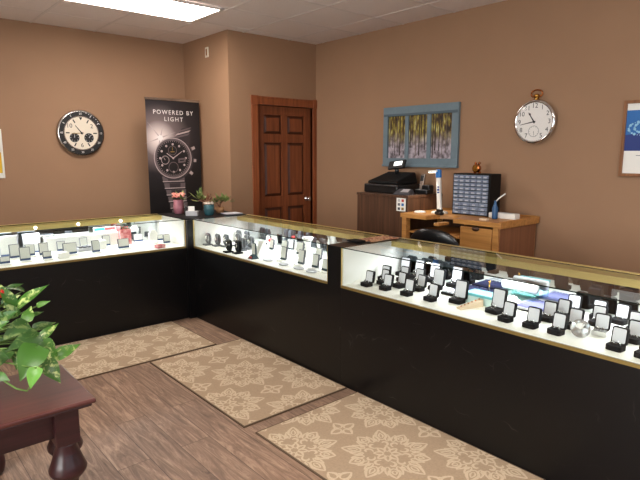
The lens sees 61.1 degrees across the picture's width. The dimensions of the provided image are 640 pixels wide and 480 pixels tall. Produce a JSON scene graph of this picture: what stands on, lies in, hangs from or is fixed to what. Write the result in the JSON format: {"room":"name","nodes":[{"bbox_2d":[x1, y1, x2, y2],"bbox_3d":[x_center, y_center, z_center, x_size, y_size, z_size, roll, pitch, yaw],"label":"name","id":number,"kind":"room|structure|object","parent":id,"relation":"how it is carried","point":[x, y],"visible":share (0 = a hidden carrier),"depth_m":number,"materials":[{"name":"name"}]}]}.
{"room":"shop","nodes":[
{"label":"shop","id":0,"kind":"room"},
{"bbox_2d":[0,18,184,224],"bbox_3d":[-3.825,-0.654,4.806,5.738,2.780,0.100,-8,12,-40],"label":"wall","id":1,"kind":"structure","parent":0,"point":[48,72],"depth_m":5.72,"materials":[{"name":"beige paint"}]},
{"bbox_2d":[0,129,4,177],"bbox_3d":[-3.239,-0.830,5.208,0.340,0.475,0.022,-8,12,-40],"label":"framed poster","id":2,"kind":"object","parent":1,"relation":"attached to","point":[2,168],"visible":1,"depth_m":5.31,"materials":[{"name":"white paper"}]},
{"bbox_2d":[56,110,103,155],"bbox_3d":[-2.538,-1.135,5.755,0.480,0.480,0.046,-8,12,-40],"label":"wall clock","id":3,"kind":"object","parent":1,"relation":"attached to","point":[79,132],"visible":1,"depth_m":5.73,"materials":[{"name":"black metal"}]},
{"bbox_2d":[0,317,354,479],"bbox_3d":[-0.486,1.231,2.125,7.152,0.100,8.920,-8,12,-40],"label":"floor","id":4,"kind":"structure","parent":0,"point":[142,423],"depth_m":2.90,"materials":[{"name":"wood"}]},
{"bbox_2d":[0,454,5,474],"bbox_3d":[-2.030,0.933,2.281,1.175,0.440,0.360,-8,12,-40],"label":"table leg","id":5,"kind":"object","parent":4,"relation":"on","point":[2,457],"visible":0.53,"depth_m":2.55,"materials":[{"name":"brown wood"}]},
{"bbox_2d":[0,364,95,479],"bbox_3d":[-1.228,0.893,2.021,0.682,0.600,0.445,-8,12,-40],"label":"end table","id":6,"kind":"object","parent":4,"relation":"on","point":[49,410],"visible":0.99,"depth_m":2.00,"materials":[{"name":"brown wood"}]},
{"bbox_2d":[0,284,79,391],"bbox_3d":[-1.230,0.393,1.976,0.665,0.402,0.472,-8,12,-40],"label":"potted plant","id":7,"kind":"object","parent":6,"relation":"on","point":[30,359],"visible":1,"depth_m":2.04,"materials":[{"name":"green plant"}]},
{"bbox_2d":[0,214,188,349],"bbox_3d":[-2.117,0.327,4.556,1.880,0.920,0.594,-8,12,-40],"label":"display case","id":8,"kind":"object","parent":4,"relation":"on","point":[114,290],"visible":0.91,"depth_m":4.54,"materials":[{"name":"black laminate"}]},
{"bbox_2d":[0,256,11,265],"bbox_3d":[-2.368,0.155,4.078,0.076,0.061,0.061,-8,12,-41],"label":"display","id":9,"kind":"object","parent":8,"relation":"on","point":[5,260],"visible":1,"depth_m":4.08,"materials":[{"name":"white plastic"}]},
{"bbox_2d":[0,235,17,256],"bbox_3d":[-2.512,0.052,4.380,0.136,0.170,0.076,-7,11,-37],"label":"display","id":10,"kind":"object","parent":8,"relation":"on","point":[5,241],"visible":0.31,"depth_m":4.38,"materials":[{"name":"white plastic"}]},
{"bbox_2d":[8,244,19,259],"bbox_3d":[-2.418,0.093,4.297,0.081,0.116,0.069,-9,12,-43],"label":"display","id":11,"kind":"object","parent":8,"relation":"on","point":[13,248],"visible":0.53,"depth_m":4.30,"materials":[{"name":"white plastic"}]},
{"bbox_2d":[18,247,32,262],"bbox_3d":[-2.280,0.112,4.193,0.081,0.111,0.068,-8,12,-40],"label":"display","id":12,"kind":"object","parent":8,"relation":"on","point":[24,252],"visible":1,"depth_m":4.20,"materials":[{"name":"white plastic"}]},
{"bbox_2d":[22,233,39,253],"bbox_3d":[-2.393,0.032,4.508,0.136,0.170,0.076,-7,12,-38],"label":"display","id":13,"kind":"object","parent":8,"relation":"on","point":[31,238],"visible":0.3,"depth_m":4.52,"materials":[{"name":"white plastic"}]},
{"bbox_2d":[38,242,47,256],"bbox_3d":[-2.255,0.077,4.429,0.076,0.106,0.068,-8,12,-42],"label":"display","id":14,"kind":"object","parent":8,"relation":"on","point":[42,247],"visible":0.62,"depth_m":4.43,"materials":[{"name":"white plastic"}]},
{"bbox_2d":[42,251,53,260],"bbox_3d":[-2.144,0.122,4.268,0.071,0.066,0.062,-8,12,-41],"label":"display","id":15,"kind":"object","parent":8,"relation":"on","point":[47,255],"visible":1,"depth_m":4.27,"materials":[{"name":"white plastic"}]},
{"bbox_2d":[56,251,69,258],"bbox_3d":[-2.068,0.119,4.357,0.080,0.045,0.090,-8,12,-40],"label":"display riser","id":16,"kind":"object","parent":8,"relation":"on","point":[62,254],"visible":1,"depth_m":4.33,"materials":[{"name":"white plastic"}]},
{"bbox_2d":[62,242,79,255],"bbox_3d":[-2.054,0.074,4.463,0.116,0.101,0.067,-9,13,-44],"label":"display","id":17,"kind":"object","parent":8,"relation":"on","point":[71,247],"visible":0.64,"depth_m":4.47,"materials":[{"name":"white plastic"}]},
{"bbox_2d":[43,231,118,251],"bbox_3d":[-2.109,0.010,4.805,0.620,0.120,0.080,-8,12,-40],"label":"display riser","id":18,"kind":"object","parent":8,"relation":"on","point":[51,241],"visible":0.55,"depth_m":4.74,"materials":[{"name":"white plastic"}]},
{"bbox_2d":[93,226,115,232],"bbox_3d":[-1.954,-0.094,4.917,0.200,0.050,0.011,-8,12,-40],"label":"sign","id":19,"kind":"object","parent":18,"relation":"on","point":[109,228],"visible":0.91,"depth_m":4.91,"materials":[{"name":"white paper"}]},
{"bbox_2d":[0,214,161,232],"bbox_3d":[-2.267,-0.131,4.659,1.880,0.047,0.134,-8,12,-40],"label":"light","id":20,"kind":"object","parent":8,"relation":"attached to","point":[120,220],"depth_m":4.76,"materials":[{"name":"gold metal"}]},
{"bbox_2d":[77,245,91,251],"bbox_3d":[-2.028,0.072,4.659,0.120,0.042,0.070,-8,12,-40],"label":"tray","id":21,"kind":"object","parent":8,"relation":"on","point":[87,247],"visible":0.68,"depth_m":4.63,"materials":[{"name":"white"}]},
{"bbox_2d":[91,240,102,253],"bbox_3d":[-1.880,0.056,4.559,0.071,0.106,0.068,-8,12,-42],"label":"display","id":22,"kind":"object","parent":8,"relation":"on","point":[95,244],"visible":1,"depth_m":4.56,"materials":[{"name":"white plastic"}]},
{"bbox_2d":[117,238,131,249],"bbox_3d":[-1.716,0.033,4.750,0.065,0.091,0.106,9,13,44],"label":"display","id":23,"kind":"object","parent":8,"relation":"on","point":[123,243],"visible":1,"depth_m":4.75,"materials":[{"name":"white plastic"}]},
{"bbox_2d":[119,226,131,243],"bbox_3d":[-1.790,-0.042,4.981,0.100,0.167,0.040,-8,12,-40],"label":"gift bag","id":24,"kind":"object","parent":8,"relation":"on","point":[123,233],"visible":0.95,"depth_m":4.97,"materials":[{"name":"red"}]},
{"bbox_2d":[133,233,144,242],"bbox_3d":[-1.707,-0.018,5.104,0.096,0.081,0.064,-9,13,-43],"label":"display","id":25,"kind":"object","parent":8,"relation":"on","point":[137,238],"visible":1,"depth_m":5.10,"materials":[{"name":"white plastic"}]},
{"bbox_2d":[148,230,158,243],"bbox_3d":[-1.555,-0.033,5.055,0.090,0.125,0.090,-8,12,-40],"label":"bust","id":26,"kind":"object","parent":8,"relation":"on","point":[152,235],"visible":1,"depth_m":5.04,"materials":[{"name":"white plastic"}]},
{"bbox_2d":[47,321,216,379],"bbox_3d":[-1.540,0.843,4.208,1.216,0.009,0.791,-8,12,-40],"label":"floor mat","id":27,"kind":"object","parent":4,"relation":"on","point":[100,355],"visible":0.8,"depth_m":4.22,"materials":[{"name":"brown carpet"}]},
{"bbox_2d":[144,97,202,213],"bbox_3d":[-1.625,-0.519,6.119,0.691,2.100,0.120,-8,12,-40],"label":"banner stand","id":28,"kind":"object","parent":4,"relation":"on","point":[172,125],"visible":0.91,"depth_m":6.03,"materials":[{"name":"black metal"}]},
{"bbox_2d":[145,124,195,212],"bbox_3d":[-1.653,-0.714,6.061,0.614,1.176,0.003,-8,12,-40],"label":"print","id":29,"kind":"object","parent":28,"relation":"attached to","point":[171,148],"depth_m":6.04,"materials":[{"name":"grey paper"}]},
{"bbox_2d":[159,209,245,318],"bbox_3d":[-1.148,0.200,5.359,0.650,0.918,0.628,-8,12,-40],"label":"base cabinet","id":30,"kind":"object","parent":4,"relation":"on","point":[190,258],"visible":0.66,"depth_m":4.95,"materials":[{"name":"black laminate"}]},
{"bbox_2d":[171,191,190,213],"bbox_3d":[-1.360,-0.373,5.311,0.186,0.228,0.168,-8,12,-40],"label":"flower pot","id":31,"kind":"object","parent":30,"relation":"on","point":[178,205],"visible":1,"depth_m":5.28,"materials":[{"name":"pink ceramic"}]},
{"bbox_2d":[186,206,198,215],"bbox_3d":[-1.213,-0.275,5.134,0.110,0.090,0.060,0,9,1],"label":"card holder","id":32,"kind":"object","parent":30,"relation":"on","point":[191,211],"visible":1,"depth_m":5.11,"materials":[{"name":"grey plastic"}]},
{"bbox_2d":[189,187,219,215],"bbox_3d":[-1.109,-0.375,5.180,0.248,0.273,0.224,5,11,30],"label":"potted plant","id":33,"kind":"object","parent":30,"relation":"on","point":[208,208],"visible":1,"depth_m":5.14,"materials":[{"name":"teal ceramic"}]},
{"bbox_2d":[211,193,233,212],"bbox_3d":[-0.962,-0.368,5.370,0.226,0.200,0.166,-3,10,-19],"label":"succulent pot","id":34,"kind":"object","parent":30,"relation":"on","point":[222,197],"visible":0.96,"depth_m":5.33,"materials":[{"name":"brown"}]},
{"bbox_2d":[150,338,346,427],"bbox_3d":[-0.529,0.922,3.716,0.786,0.009,1.246,-8,12,-40],"label":"floor mat","id":35,"kind":"object","parent":4,"relation":"on","point":[248,383],"visible":1,"depth_m":3.61,"materials":[{"name":"brown"}]},
{"bbox_2d":[193,214,400,383],"bbox_3d":[-0.282,0.350,4.409,0.594,0.920,1.958,-8,12,-40],"label":"display case","id":36,"kind":"object","parent":4,"relation":"on","point":[288,312],"visible":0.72,"depth_m":4.18,"materials":[{"name":"black laminate"}]},
{"bbox_2d":[223,239,233,252],"bbox_3d":[-0.777,0.049,4.585,0.075,0.112,0.060,-7,11,-36],"label":"stand","id":37,"kind":"object","parent":36,"relation":"on","point":[228,243],"visible":0.98,"depth_m":4.57,"materials":[{"name":"black"}]},
{"bbox_2d":[232,240,242,253],"bbox_3d":[-0.688,0.058,4.529,0.075,0.112,0.060,-8,12,-40],"label":"stand","id":38,"kind":"object","parent":36,"relation":"on","point":[238,245],"visible":1,"depth_m":4.52,"materials":[{"name":"black"}]},
{"bbox_2d":[248,243,258,259],"bbox_3d":[-0.531,0.086,4.309,0.065,0.125,0.070,-8,12,-40],"label":"display","id":39,"kind":"object","parent":36,"relation":"on","point":[253,256],"visible":1,"depth_m":4.30,"materials":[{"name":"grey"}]},
{"bbox_2d":[257,241,264,256],"bbox_3d":[-0.499,0.072,4.415,0.078,0.120,0.060,-8,12,-40],"label":"stand","id":40,"kind":"object","parent":36,"relation":"on","point":[260,247],"visible":0.76,"depth_m":4.40,"materials":[{"name":"white plastic"}]},
{"bbox_2d":[276,246,287,261],"bbox_3d":[-0.294,0.108,4.219,0.068,0.111,0.076,-8,12,-40],"label":"display","id":41,"kind":"object","parent":36,"relation":"on","point":[284,250],"visible":0.98,"depth_m":4.21,"materials":[{"name":"white plastic"}]},
{"bbox_2d":[293,249,305,265],"bbox_3d":[-0.150,0.132,4.054,0.069,0.116,0.076,-7,12,-39],"label":"display","id":42,"kind":"object","parent":36,"relation":"on","point":[302,253],"visible":0.96,"depth_m":4.05,"materials":[{"name":"white plastic"}]},
{"bbox_2d":[302,237,312,257],"bbox_3d":[-0.099,0.058,4.375,0.092,0.160,0.092,-8,12,-40],"label":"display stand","id":43,"kind":"object","parent":36,"relation":"on","point":[307,244],"visible":0.9,"depth_m":4.36,"materials":[{"name":"white plastic"}]},
{"bbox_2d":[307,253,319,269],"bbox_3d":[-0.043,0.156,3.931,0.068,0.106,0.071,-8,12,-42],"label":"display","id":44,"kind":"object","parent":36,"relation":"on","point":[316,257],"visible":0.99,"depth_m":3.93,"materials":[{"name":"white plastic"}]},
{"bbox_2d":[245,214,388,238],"bbox_3d":[-0.150,-0.112,4.537,0.134,0.047,1.830,-8,12,-40],"label":"light","id":45,"kind":"object","parent":36,"relation":"attached to","point":[294,225],"depth_m":4.37,"materials":[{"name":"gold metal"}]},
{"bbox_2d":[317,258,326,273],"bbox_3d":[0.029,0.182,3.817,0.065,0.091,0.076,-7,12,-39],"label":"display","id":46,"kind":"object","parent":36,"relation":"on","point":[324,263],"visible":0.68,"depth_m":3.83,"materials":[{"name":"white plastic"}]},
{"bbox_2d":[347,235,398,242],"bbox_3d":[0.369,-0.006,3.691,0.360,0.010,0.160,-8,12,-40],"label":"mat","id":47,"kind":"object","parent":36,"relation":"on","point":[383,237],"visible":1,"depth_m":3.68,"materials":[{"name":"brown"}]},
{"bbox_2d":[357,192,436,237],"bbox_3d":[0.776,0.087,5.427,0.514,1.120,0.667,-8,12,-40],"label":"base cabinet","id":48,"kind":"object","parent":4,"relation":"on","point":[379,213],"visible":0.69,"depth_m":5.16,"materials":[{"name":"brown wood"}]},
{"bbox_2d":[364,159,419,193],"bbox_3d":[0.721,-0.640,5.394,0.360,0.323,0.440,-8,12,-40],"label":"cash register","id":49,"kind":"object","parent":48,"relation":"on","point":[389,182],"visible":0.9,"depth_m":5.33,"materials":[{"name":"black plastic"}]},
{"bbox_2d":[394,189,413,194],"bbox_3d":[0.784,-0.449,5.066,0.174,0.051,0.104,7,11,37],"label":"card terminal","id":50,"kind":"object","parent":48,"relation":"on","point":[399,191],"visible":1,"depth_m":5.04,"materials":[{"name":"grey plastic"}]},
{"bbox_2d":[415,174,432,194],"bbox_3d":[0.989,-0.531,5.144,0.100,0.188,0.150,-8,12,-40],"label":"cordless phone","id":51,"kind":"object","parent":48,"relation":"on","point":[423,189],"visible":1,"depth_m":5.13,"materials":[{"name":"black plastic"}]},
{"bbox_2d":[255,392,545,479],"bbox_3d":[0.348,1.079,2.725,0.776,0.009,1.241,-8,12,-40],"label":"floor mat","id":52,"kind":"object","parent":4,"relation":"on","point":[355,436],"visible":1,"depth_m":2.79,"materials":[{"name":"brown"}]},
{"bbox_2d":[410,228,458,245],"bbox_3d":[0.974,0.368,4.130,0.557,0.971,0.569,8,12,42],"label":"office chair","id":53,"kind":"object","parent":4,"relation":"on","point":[425,234],"visible":0.14,"depth_m":3.83,"materials":[{"name":"black leather"}]},
{"bbox_2d":[400,207,539,256],"bbox_3d":[1.262,0.243,4.768,0.650,1.020,1.004,-8,12,-40],"label":"workbench","id":54,"kind":"object","parent":4,"relation":"on","point":[517,237],"depth_m":4.41,"materials":[{"name":"brown wood"}]},
{"bbox_2d":[408,226,459,238],"bbox_3d":[1.168,-0.073,4.858,0.510,0.015,0.550,-8,12,-40],"label":"shelf","id":55,"kind":"object","parent":54,"relation":"attached to","point":[454,231],"depth_m":4.91,"materials":[{"name":"brown wood"}]},
{"bbox_2d":[428,169,447,213],"bbox_3d":[1.056,-0.436,4.847,0.150,0.390,0.195,-8,12,-40],"label":"desk lamp","id":56,"kind":"object","parent":54,"relation":"on","point":[438,172],"visible":0.76,"depth_m":4.83,"materials":[{"name":"white plastic"}]},
{"bbox_2d":[400,209,530,227],"bbox_3d":[1.277,-0.199,4.719,0.600,0.037,0.990,-8,12,-40],"label":"countertop","id":57,"kind":"structure","parent":54,"relation":"on","point":[457,218],"depth_m":4.61,"materials":[{"name":"brown wood"}]},
{"bbox_2d":[452,173,500,216],"bbox_3d":[1.352,-0.398,4.713,0.183,0.358,0.370,-8,12,-40],"label":"drawer organizer","id":58,"kind":"object","parent":54,"relation":"on","point":[474,194],"visible":0.98,"depth_m":4.62,"materials":[{"name":"black"}]},
{"bbox_2d":[472,162,480,173],"bbox_3d":[1.351,-0.622,4.663,0.052,0.100,0.072,-8,12,-40],"label":"alarm clock","id":59,"kind":"object","parent":58,"relation":"on","point":[476,167],"visible":1,"depth_m":4.64,"materials":[{"name":"orange metal"}]},
{"bbox_2d":[492,193,505,218],"bbox_3d":[1.450,-0.275,4.394,0.048,0.215,0.112,-8,12,-40],"label":"spray bottle","id":60,"kind":"object","parent":54,"relation":"on","point":[495,207],"visible":1,"depth_m":4.41,"materials":[{"name":"blue plastic"}]},
{"bbox_2d":[341,238,639,479],"bbox_3d":[1.153,0.613,2.765,0.594,0.920,2.440,-8,12,-40],"label":"display case","id":61,"kind":"object","parent":4,"relation":"on","point":[567,406],"visible":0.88,"depth_m":2.76,"materials":[{"name":"black laminate"}]},
{"bbox_2d":[360,270,375,286],"bbox_3d":[0.302,0.243,3.422,0.078,0.095,0.066,-7,11,-38],"label":"box","id":62,"kind":"object","parent":61,"relation":"on","point":[370,275],"visible":1,"depth_m":3.41,"materials":[{"name":"black fabric"}]},
{"bbox_2d":[376,269,391,284],"bbox_3d":[0.408,0.236,3.467,0.078,0.095,0.066,-6,11,-34],"label":"box","id":63,"kind":"object","parent":61,"relation":"on","point":[381,281],"visible":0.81,"depth_m":3.46,"materials":[{"name":"black fabric"}]},
{"bbox_2d":[379,273,393,290],"bbox_3d":[0.407,0.258,3.324,0.078,0.095,0.066,-8,12,-41],"label":"box","id":64,"kind":"object","parent":61,"relation":"on","point":[388,283],"visible":1,"depth_m":3.32,"materials":[{"name":"black fabric"}]},
{"bbox_2d":[393,271,407,288],"bbox_3d":[0.501,0.249,3.383,0.078,0.095,0.066,-6,11,-34],"label":"box","id":65,"kind":"object","parent":61,"relation":"on","point":[400,283],"visible":0.92,"depth_m":3.37,"materials":[{"name":"black fabric"}]},
{"bbox_2d":[395,256,411,275],"bbox_3d":[0.572,0.181,3.718,0.094,0.124,0.078,-9,12,-43],"label":"box","id":66,"kind":"object","parent":61,"relation":"on","point":[403,262],"visible":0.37,"depth_m":3.72,"materials":[{"name":"black fabric"}]},
{"bbox_2d":[400,278,415,296],"bbox_3d":[0.518,0.279,3.197,0.078,0.095,0.066,-7,12,-39],"label":"box","id":67,"kind":"object","parent":61,"relation":"on","point":[410,285],"visible":1,"depth_m":3.19,"materials":[{"name":"black fabric"}]},
{"bbox_2d":[410,259,425,278],"bbox_3d":[0.652,0.196,3.627,0.094,0.124,0.078,-7,11,-37],"label":"box","id":68,"kind":"object","parent":61,"relation":"on","point":[417,265],"visible":0.56,"depth_m":3.62,"materials":[{"name":"black fabric"}]},
{"bbox_2d":[415,274,427,291],"bbox_3d":[0.608,0.261,3.305,0.078,0.095,0.066,-6,11,-34],"label":"box","id":69,"kind":"object","parent":61,"relation":"on","point":[421,284],"visible":0.88,"depth_m":3.29,"materials":[{"name":"black fabric"}]},
{"bbox_2d":[423,283,440,301],"bbox_3d":[0.634,0.297,3.079,0.078,0.095,0.066,-6,11,-34],"label":"box","id":70,"kind":"object","parent":61,"relation":"on","point":[434,289],"visible":1,"depth_m":3.07,"materials":[{"name":"black fabric"}]},
{"bbox_2d":[428,262,441,282],"bbox_3d":[0.736,0.211,3.530,0.094,0.124,0.078,-8,12,-41],"label":"box","id":71,"kind":"object","parent":61,"relation":"on","point":[430,278],"visible":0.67,"depth_m":3.54,"materials":[{"name":"black fabric"}]},
{"bbox_2d":[427,268,446,290],"bbox_3d":[0.717,0.243,3.332,0.094,0.124,0.078,-8,12,-42],"label":"box","id":72,"kind":"object","parent":61,"relation":"on","point":[439,277],"visible":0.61,"depth_m":3.33,"materials":[{"name":"black fabric"}]},
{"bbox_2d":[446,266,464,287],"bbox_3d":[0.847,0.231,3.403,0.094,0.124,0.078,-7,12,-39],"label":"box","id":73,"kind":"object","parent":61,"relation":"on","point":[456,274],"visible":0.81,"depth_m":3.40,"materials":[{"name":"black fabric"}]},
{"bbox_2d":[448,279,469,304],"bbox_3d":[0.777,0.290,3.037,0.094,0.124,0.078,-8,12,-41],"label":"box","id":74,"kind":"object","parent":61,"relation":"on","point":[460,295],"visible":1,"depth_m":3.04,"materials":[{"name":"black fabric"}]},
{"bbox_2d":[457,298,482,309],"bbox_3d":[0.814,0.344,2.938,0.150,0.046,0.036,-4,10,-23],"label":"ramp","id":75,"kind":"object","parent":61,"relation":"on","point":[477,303],"visible":1,"depth_m":2.93,"materials":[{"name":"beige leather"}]},
{"bbox_2d":[466,289,492,306],"bbox_3d":[0.913,0.324,3.027,0.106,0.058,0.186,-8,12,-40],"label":"plastic container","id":76,"kind":"object","parent":61,"relation":"on","point":[473,294],"visible":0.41,"depth_m":3.01,"materials":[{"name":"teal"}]},
{"bbox_2d":[466,295,491,306],"bbox_3d":[0.913,0.332,3.029,0.100,0.042,0.180,-8,12,-40],"label":"tub","id":77,"kind":"object","parent":76,"relation":"in","point":[487,299],"depth_m":2.97,"materials":[{"name":"white"}]},
{"bbox_2d":[485,288,507,314],"bbox_3d":[0.925,0.320,2.845,0.094,0.124,0.078,-7,11,-36],"label":"box","id":78,"kind":"object","parent":61,"relation":"on","point":[500,295],"visible":0.94,"depth_m":2.84,"materials":[{"name":"black fabric"}]},
{"bbox_2d":[497,301,517,322],"bbox_3d":[0.934,0.357,2.705,0.078,0.095,0.066,-6,11,-35],"label":"box","id":79,"kind":"object","parent":61,"relation":"on","point":[508,315],"visible":1,"depth_m":2.70,"materials":[{"name":"black fabric"}]},
{"bbox_2d":[391,238,639,288],"bbox_3d":[1.327,0.158,2.844,0.134,0.047,2.440,-8,12,-40],"label":"light","id":80,"kind":"object","parent":61,"relation":"attached to","point":[593,273],"depth_m":3.00,"materials":[{"name":"gold"}]},
{"bbox_2d":[517,298,545,313],"bbox_3d":[1.189,0.360,2.933,0.230,0.018,0.200,-8,12,-40],"label":"tray","id":81,"kind":"object","parent":61,"relation":"on","point":[523,305],"visible":0.43,"depth_m":2.96,"materials":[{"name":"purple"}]},
{"bbox_2d":[522,306,542,329],"bbox_3d":[1.020,0.373,2.607,0.078,0.095,0.066,-7,12,-39],"label":"box","id":82,"kind":"object","parent":61,"relation":"on","point":[534,315],"visible":1,"depth_m":2.60,"materials":[{"name":"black fabric"}]},
{"bbox_2d":[541,300,558,322],"bbox_3d":[1.143,0.357,2.707,0.066,0.095,0.078,9,13,44],"label":"box","id":83,"kind":"object","parent":61,"relation":"on","point":[550,307],"visible":0.83,"depth_m":2.71,"materials":[{"name":"black fabric"}]},
{"bbox_2d":[547,312,568,335],"bbox_3d":[1.101,0.388,2.513,0.078,0.095,0.066,-7,11,-36],"label":"box","id":84,"kind":"object","parent":61,"relation":"on","point":[560,320],"visible":1,"depth_m":2.51,"materials":[{"name":"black fabric"}]},
{"bbox_2d":[558,298,572,314],"bbox_3d":[1.230,0.350,2.752,0.078,0.095,0.066,-6,11,-35],"label":"box","id":85,"kind":"object","parent":61,"relation":"on","point":[565,305],"visible":0.48,"depth_m":2.75,"materials":[{"name":"black fabric"}]},
{"bbox_2d":[568,294,582,308],"bbox_3d":[1.327,0.336,2.837,0.066,0.095,0.078,8,12,42],"label":"box","id":86,"kind":"object","parent":61,"relation":"on","point":[577,299],"visible":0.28,"depth_m":2.84,"materials":[{"name":"black fabric"}]},
{"bbox_2d":[567,307,584,329],"bbox_3d":[1.212,0.377,2.583,0.078,0.095,0.066,-8,12,-42],"label":"box","id":87,"kind":"object","parent":61,"relation":"on","point":[574,313],"visible":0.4,"depth_m":2.59,"materials":[{"name":"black fabric"}]},
{"bbox_2d":[570,319,590,337],"bbox_3d":[1.181,0.401,2.458,0.059,0.076,0.076,-6,11,-33],"label":"crystal gem","id":88,"kind":"object","parent":61,"relation":"on","point":[580,328],"visible":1,"depth_m":2.44,"materials":[{"name":"white"}]},
{"bbox_2d":[588,304,608,326],"bbox_3d":[1.351,0.368,2.635,0.078,0.095,0.066,-7,12,-39],"label":"box","id":89,"kind":"object","parent":61,"relation":"on","point":[597,308],"visible":0.46,"depth_m":2.64,"materials":[{"name":"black fabric"}]},
{"bbox_2d":[589,299,608,318],"bbox_3d":[1.405,0.353,2.733,0.078,0.095,0.066,-8,12,-41],"label":"box","id":90,"kind":"object","parent":61,"relation":"on","point":[596,301],"visible":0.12,"depth_m":2.73,"materials":[{"name":"black fabric"}]},
{"bbox_2d":[591,312,611,336],"bbox_3d":[1.298,0.390,2.500,0.066,0.095,0.078,8,12,42],"label":"box","id":91,"kind":"object","parent":61,"relation":"on","point":[602,325],"visible":1,"depth_m":2.50,"materials":[{"name":"white fabric"}]},
{"bbox_2d":[605,326,629,352],"bbox_3d":[1.267,0.420,2.308,0.078,0.095,0.066,-6,11,-35],"label":"box","id":92,"kind":"object","parent":61,"relation":"on","point":[620,335],"visible":1,"depth_m":2.30,"materials":[{"name":"black fabric"}]},
{"bbox_2d":[611,303,631,325],"bbox_3d":[1.478,0.364,2.664,0.078,0.095,0.066,-6,11,-34],"label":"box","id":93,"kind":"object","parent":61,"relation":"on","point":[621,318],"visible":0.97,"depth_m":2.66,"materials":[{"name":"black fabric"}]},
{"bbox_2d":[625,310,639,327],"bbox_3d":[1.474,0.385,2.532,0.066,0.095,0.078,9,13,44],"label":"box","id":94,"kind":"object","parent":61,"relation":"on","point":[633,314],"visible":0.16,"depth_m":2.55,"materials":[{"name":"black fabric"}]},
{"bbox_2d":[628,319,639,344],"bbox_3d":[1.392,0.406,2.399,0.078,0.095,0.066,-7,11,-37],"label":"box","id":95,"kind":"object","parent":61,"relation":"on","point":[634,325],"visible":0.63,"depth_m":2.40,"materials":[{"name":"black fabric"}]},
{"bbox_3d":[1.137,0.316,3.088,0.060,0.055,0.200,-8,12,-40],"label":"acrylic riser","id":96,"kind":"object","parent":61,"relation":"on","visible":0},
{"bbox_2d":[502,279,538,293],"bbox_3d":[1.137,0.261,3.080,0.056,0.056,0.200,-8,12,-40],"label":"roll","id":97,"kind":"object","parent":96,"relation":"on","point":[529,288],"visible":0.91,"depth_m":3.05,"materials":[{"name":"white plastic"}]},
{"bbox_2d":[183,31,226,210],"bbox_3d":[-1.322,-0.901,6.354,0.100,2.780,0.994,-8,12,-40],"label":"wall","id":98,"kind":"structure","parent":0,"point":[203,77],"depth_m":6.11,"materials":[{"name":"beige paint"}]},
{"bbox_2d":[0,0,504,44],"bbox_3d":[-0.486,-1.613,1.672,7.152,0.100,8.920,-8,12,-40],"label":"ceiling","id":99,"kind":"structure","parent":0,"point":[328,17],"depth_m":5.12,"materials":[{"name":"tile"}]},
{"bbox_2d":[62,0,224,22],"bbox_3d":[-1.508,-2.022,4.645,1.220,0.018,0.610,-8,12,-40],"label":"recessed light","id":100,"kind":"object","parent":99,"relation":"in","point":[181,10],"visible":1,"depth_m":4.74,"materials":[{"name":"white plastic"}]},
{"bbox_2d":[0,0,454,42],"bbox_3d":[-0.486,-1.562,1.680,6.952,0.004,8.720,-8,12,-40],"label":"grid","id":101,"kind":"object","parent":99,"relation":"attached to","point":[59,1],"depth_m":5.14,"materials":[{"name":"white metal"}]},
{"bbox_2d":[222,30,315,223],"bbox_3d":[-0.505,-0.898,6.336,1.314,2.780,0.100,-8,12,-40],"label":"wall","id":102,"kind":"structure","parent":0,"point":[253,64],"depth_m":5.97,"materials":[{"name":"beige paint"}]},
{"bbox_2d":[251,95,316,223],"bbox_3d":[-0.430,-0.587,6.433,0.937,2.135,0.126,-8,12,-40],"label":"trim","id":103,"kind":"structure","parent":102,"relation":"attached to","point":[256,100],"depth_m":6.16,"materials":[{"name":"brown wood"}]},
{"bbox_2d":[258,105,310,223],"bbox_3d":[-0.407,-0.541,6.431,0.796,2.025,0.110,-8,12,-40],"label":"door","id":104,"kind":"structure","parent":102,"relation":"in","point":[284,132],"depth_m":6.40,"materials":[{"name":"brown wood"}]},
{"bbox_2d":[316,0,639,272],"bbox_3d":[2.510,-0.494,3.800,0.100,2.780,7.726,-8,12,-40],"label":"wall","id":105,"kind":"structure","parent":0,"point":[583,56],"depth_m":4.61,"materials":[{"name":"beige paint"}]},
{"bbox_2d":[382,102,460,167],"bbox_3d":[0.983,-1.032,5.399,0.040,0.607,0.948,-8,12,-40],"label":"picture","id":106,"kind":"object","parent":105,"relation":"attached to","point":[428,135],"visible":1,"depth_m":5.35,"materials":[{"name":"teal paint"}]},
{"bbox_2d":[388,116,404,157],"bbox_3d":[0.802,-1.069,5.623,0.011,0.435,0.230,-8,12,-40],"label":"photo","id":107,"kind":"object","parent":106,"relation":"attached to","point":[396,124],"depth_m":5.62,"materials":[{"name":"multicoloured paper"}]},
{"bbox_2d":[408,114,426,157],"bbox_3d":[0.984,-1.036,5.416,0.011,0.435,0.235,-8,12,-40],"label":"photo","id":108,"kind":"object","parent":106,"relation":"attached to","point":[417,123],"depth_m":5.42,"materials":[{"name":"multicoloured paper"}]},
{"bbox_2d":[431,113,451,158],"bbox_3d":[1.168,-1.002,5.205,0.011,0.435,0.240,-8,12,-40],"label":"photo","id":109,"kind":"object","parent":106,"relation":"attached to","point":[441,123],"depth_m":5.20,"materials":[{"name":"multicoloured paper"}]},
{"bbox_2d":[514,89,556,143],"bbox_3d":[1.770,-1.013,4.458,0.066,0.445,0.364,-8,12,-40],"label":"wall clock","id":110,"kind":"object","parent":105,"relation":"attached to","point":[535,121],"visible":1,"depth_m":4.44,"materials":[{"name":"silver metal"}]},
{"bbox_2d":[618,100,639,176],"bbox_3d":[2.373,-0.719,3.828,0.026,0.545,0.450,-8,12,-40],"label":"framed poster","id":111,"kind":"object","parent":105,"relation":"attached to","point":[629,161],"visible":1,"depth_m":3.95,"materials":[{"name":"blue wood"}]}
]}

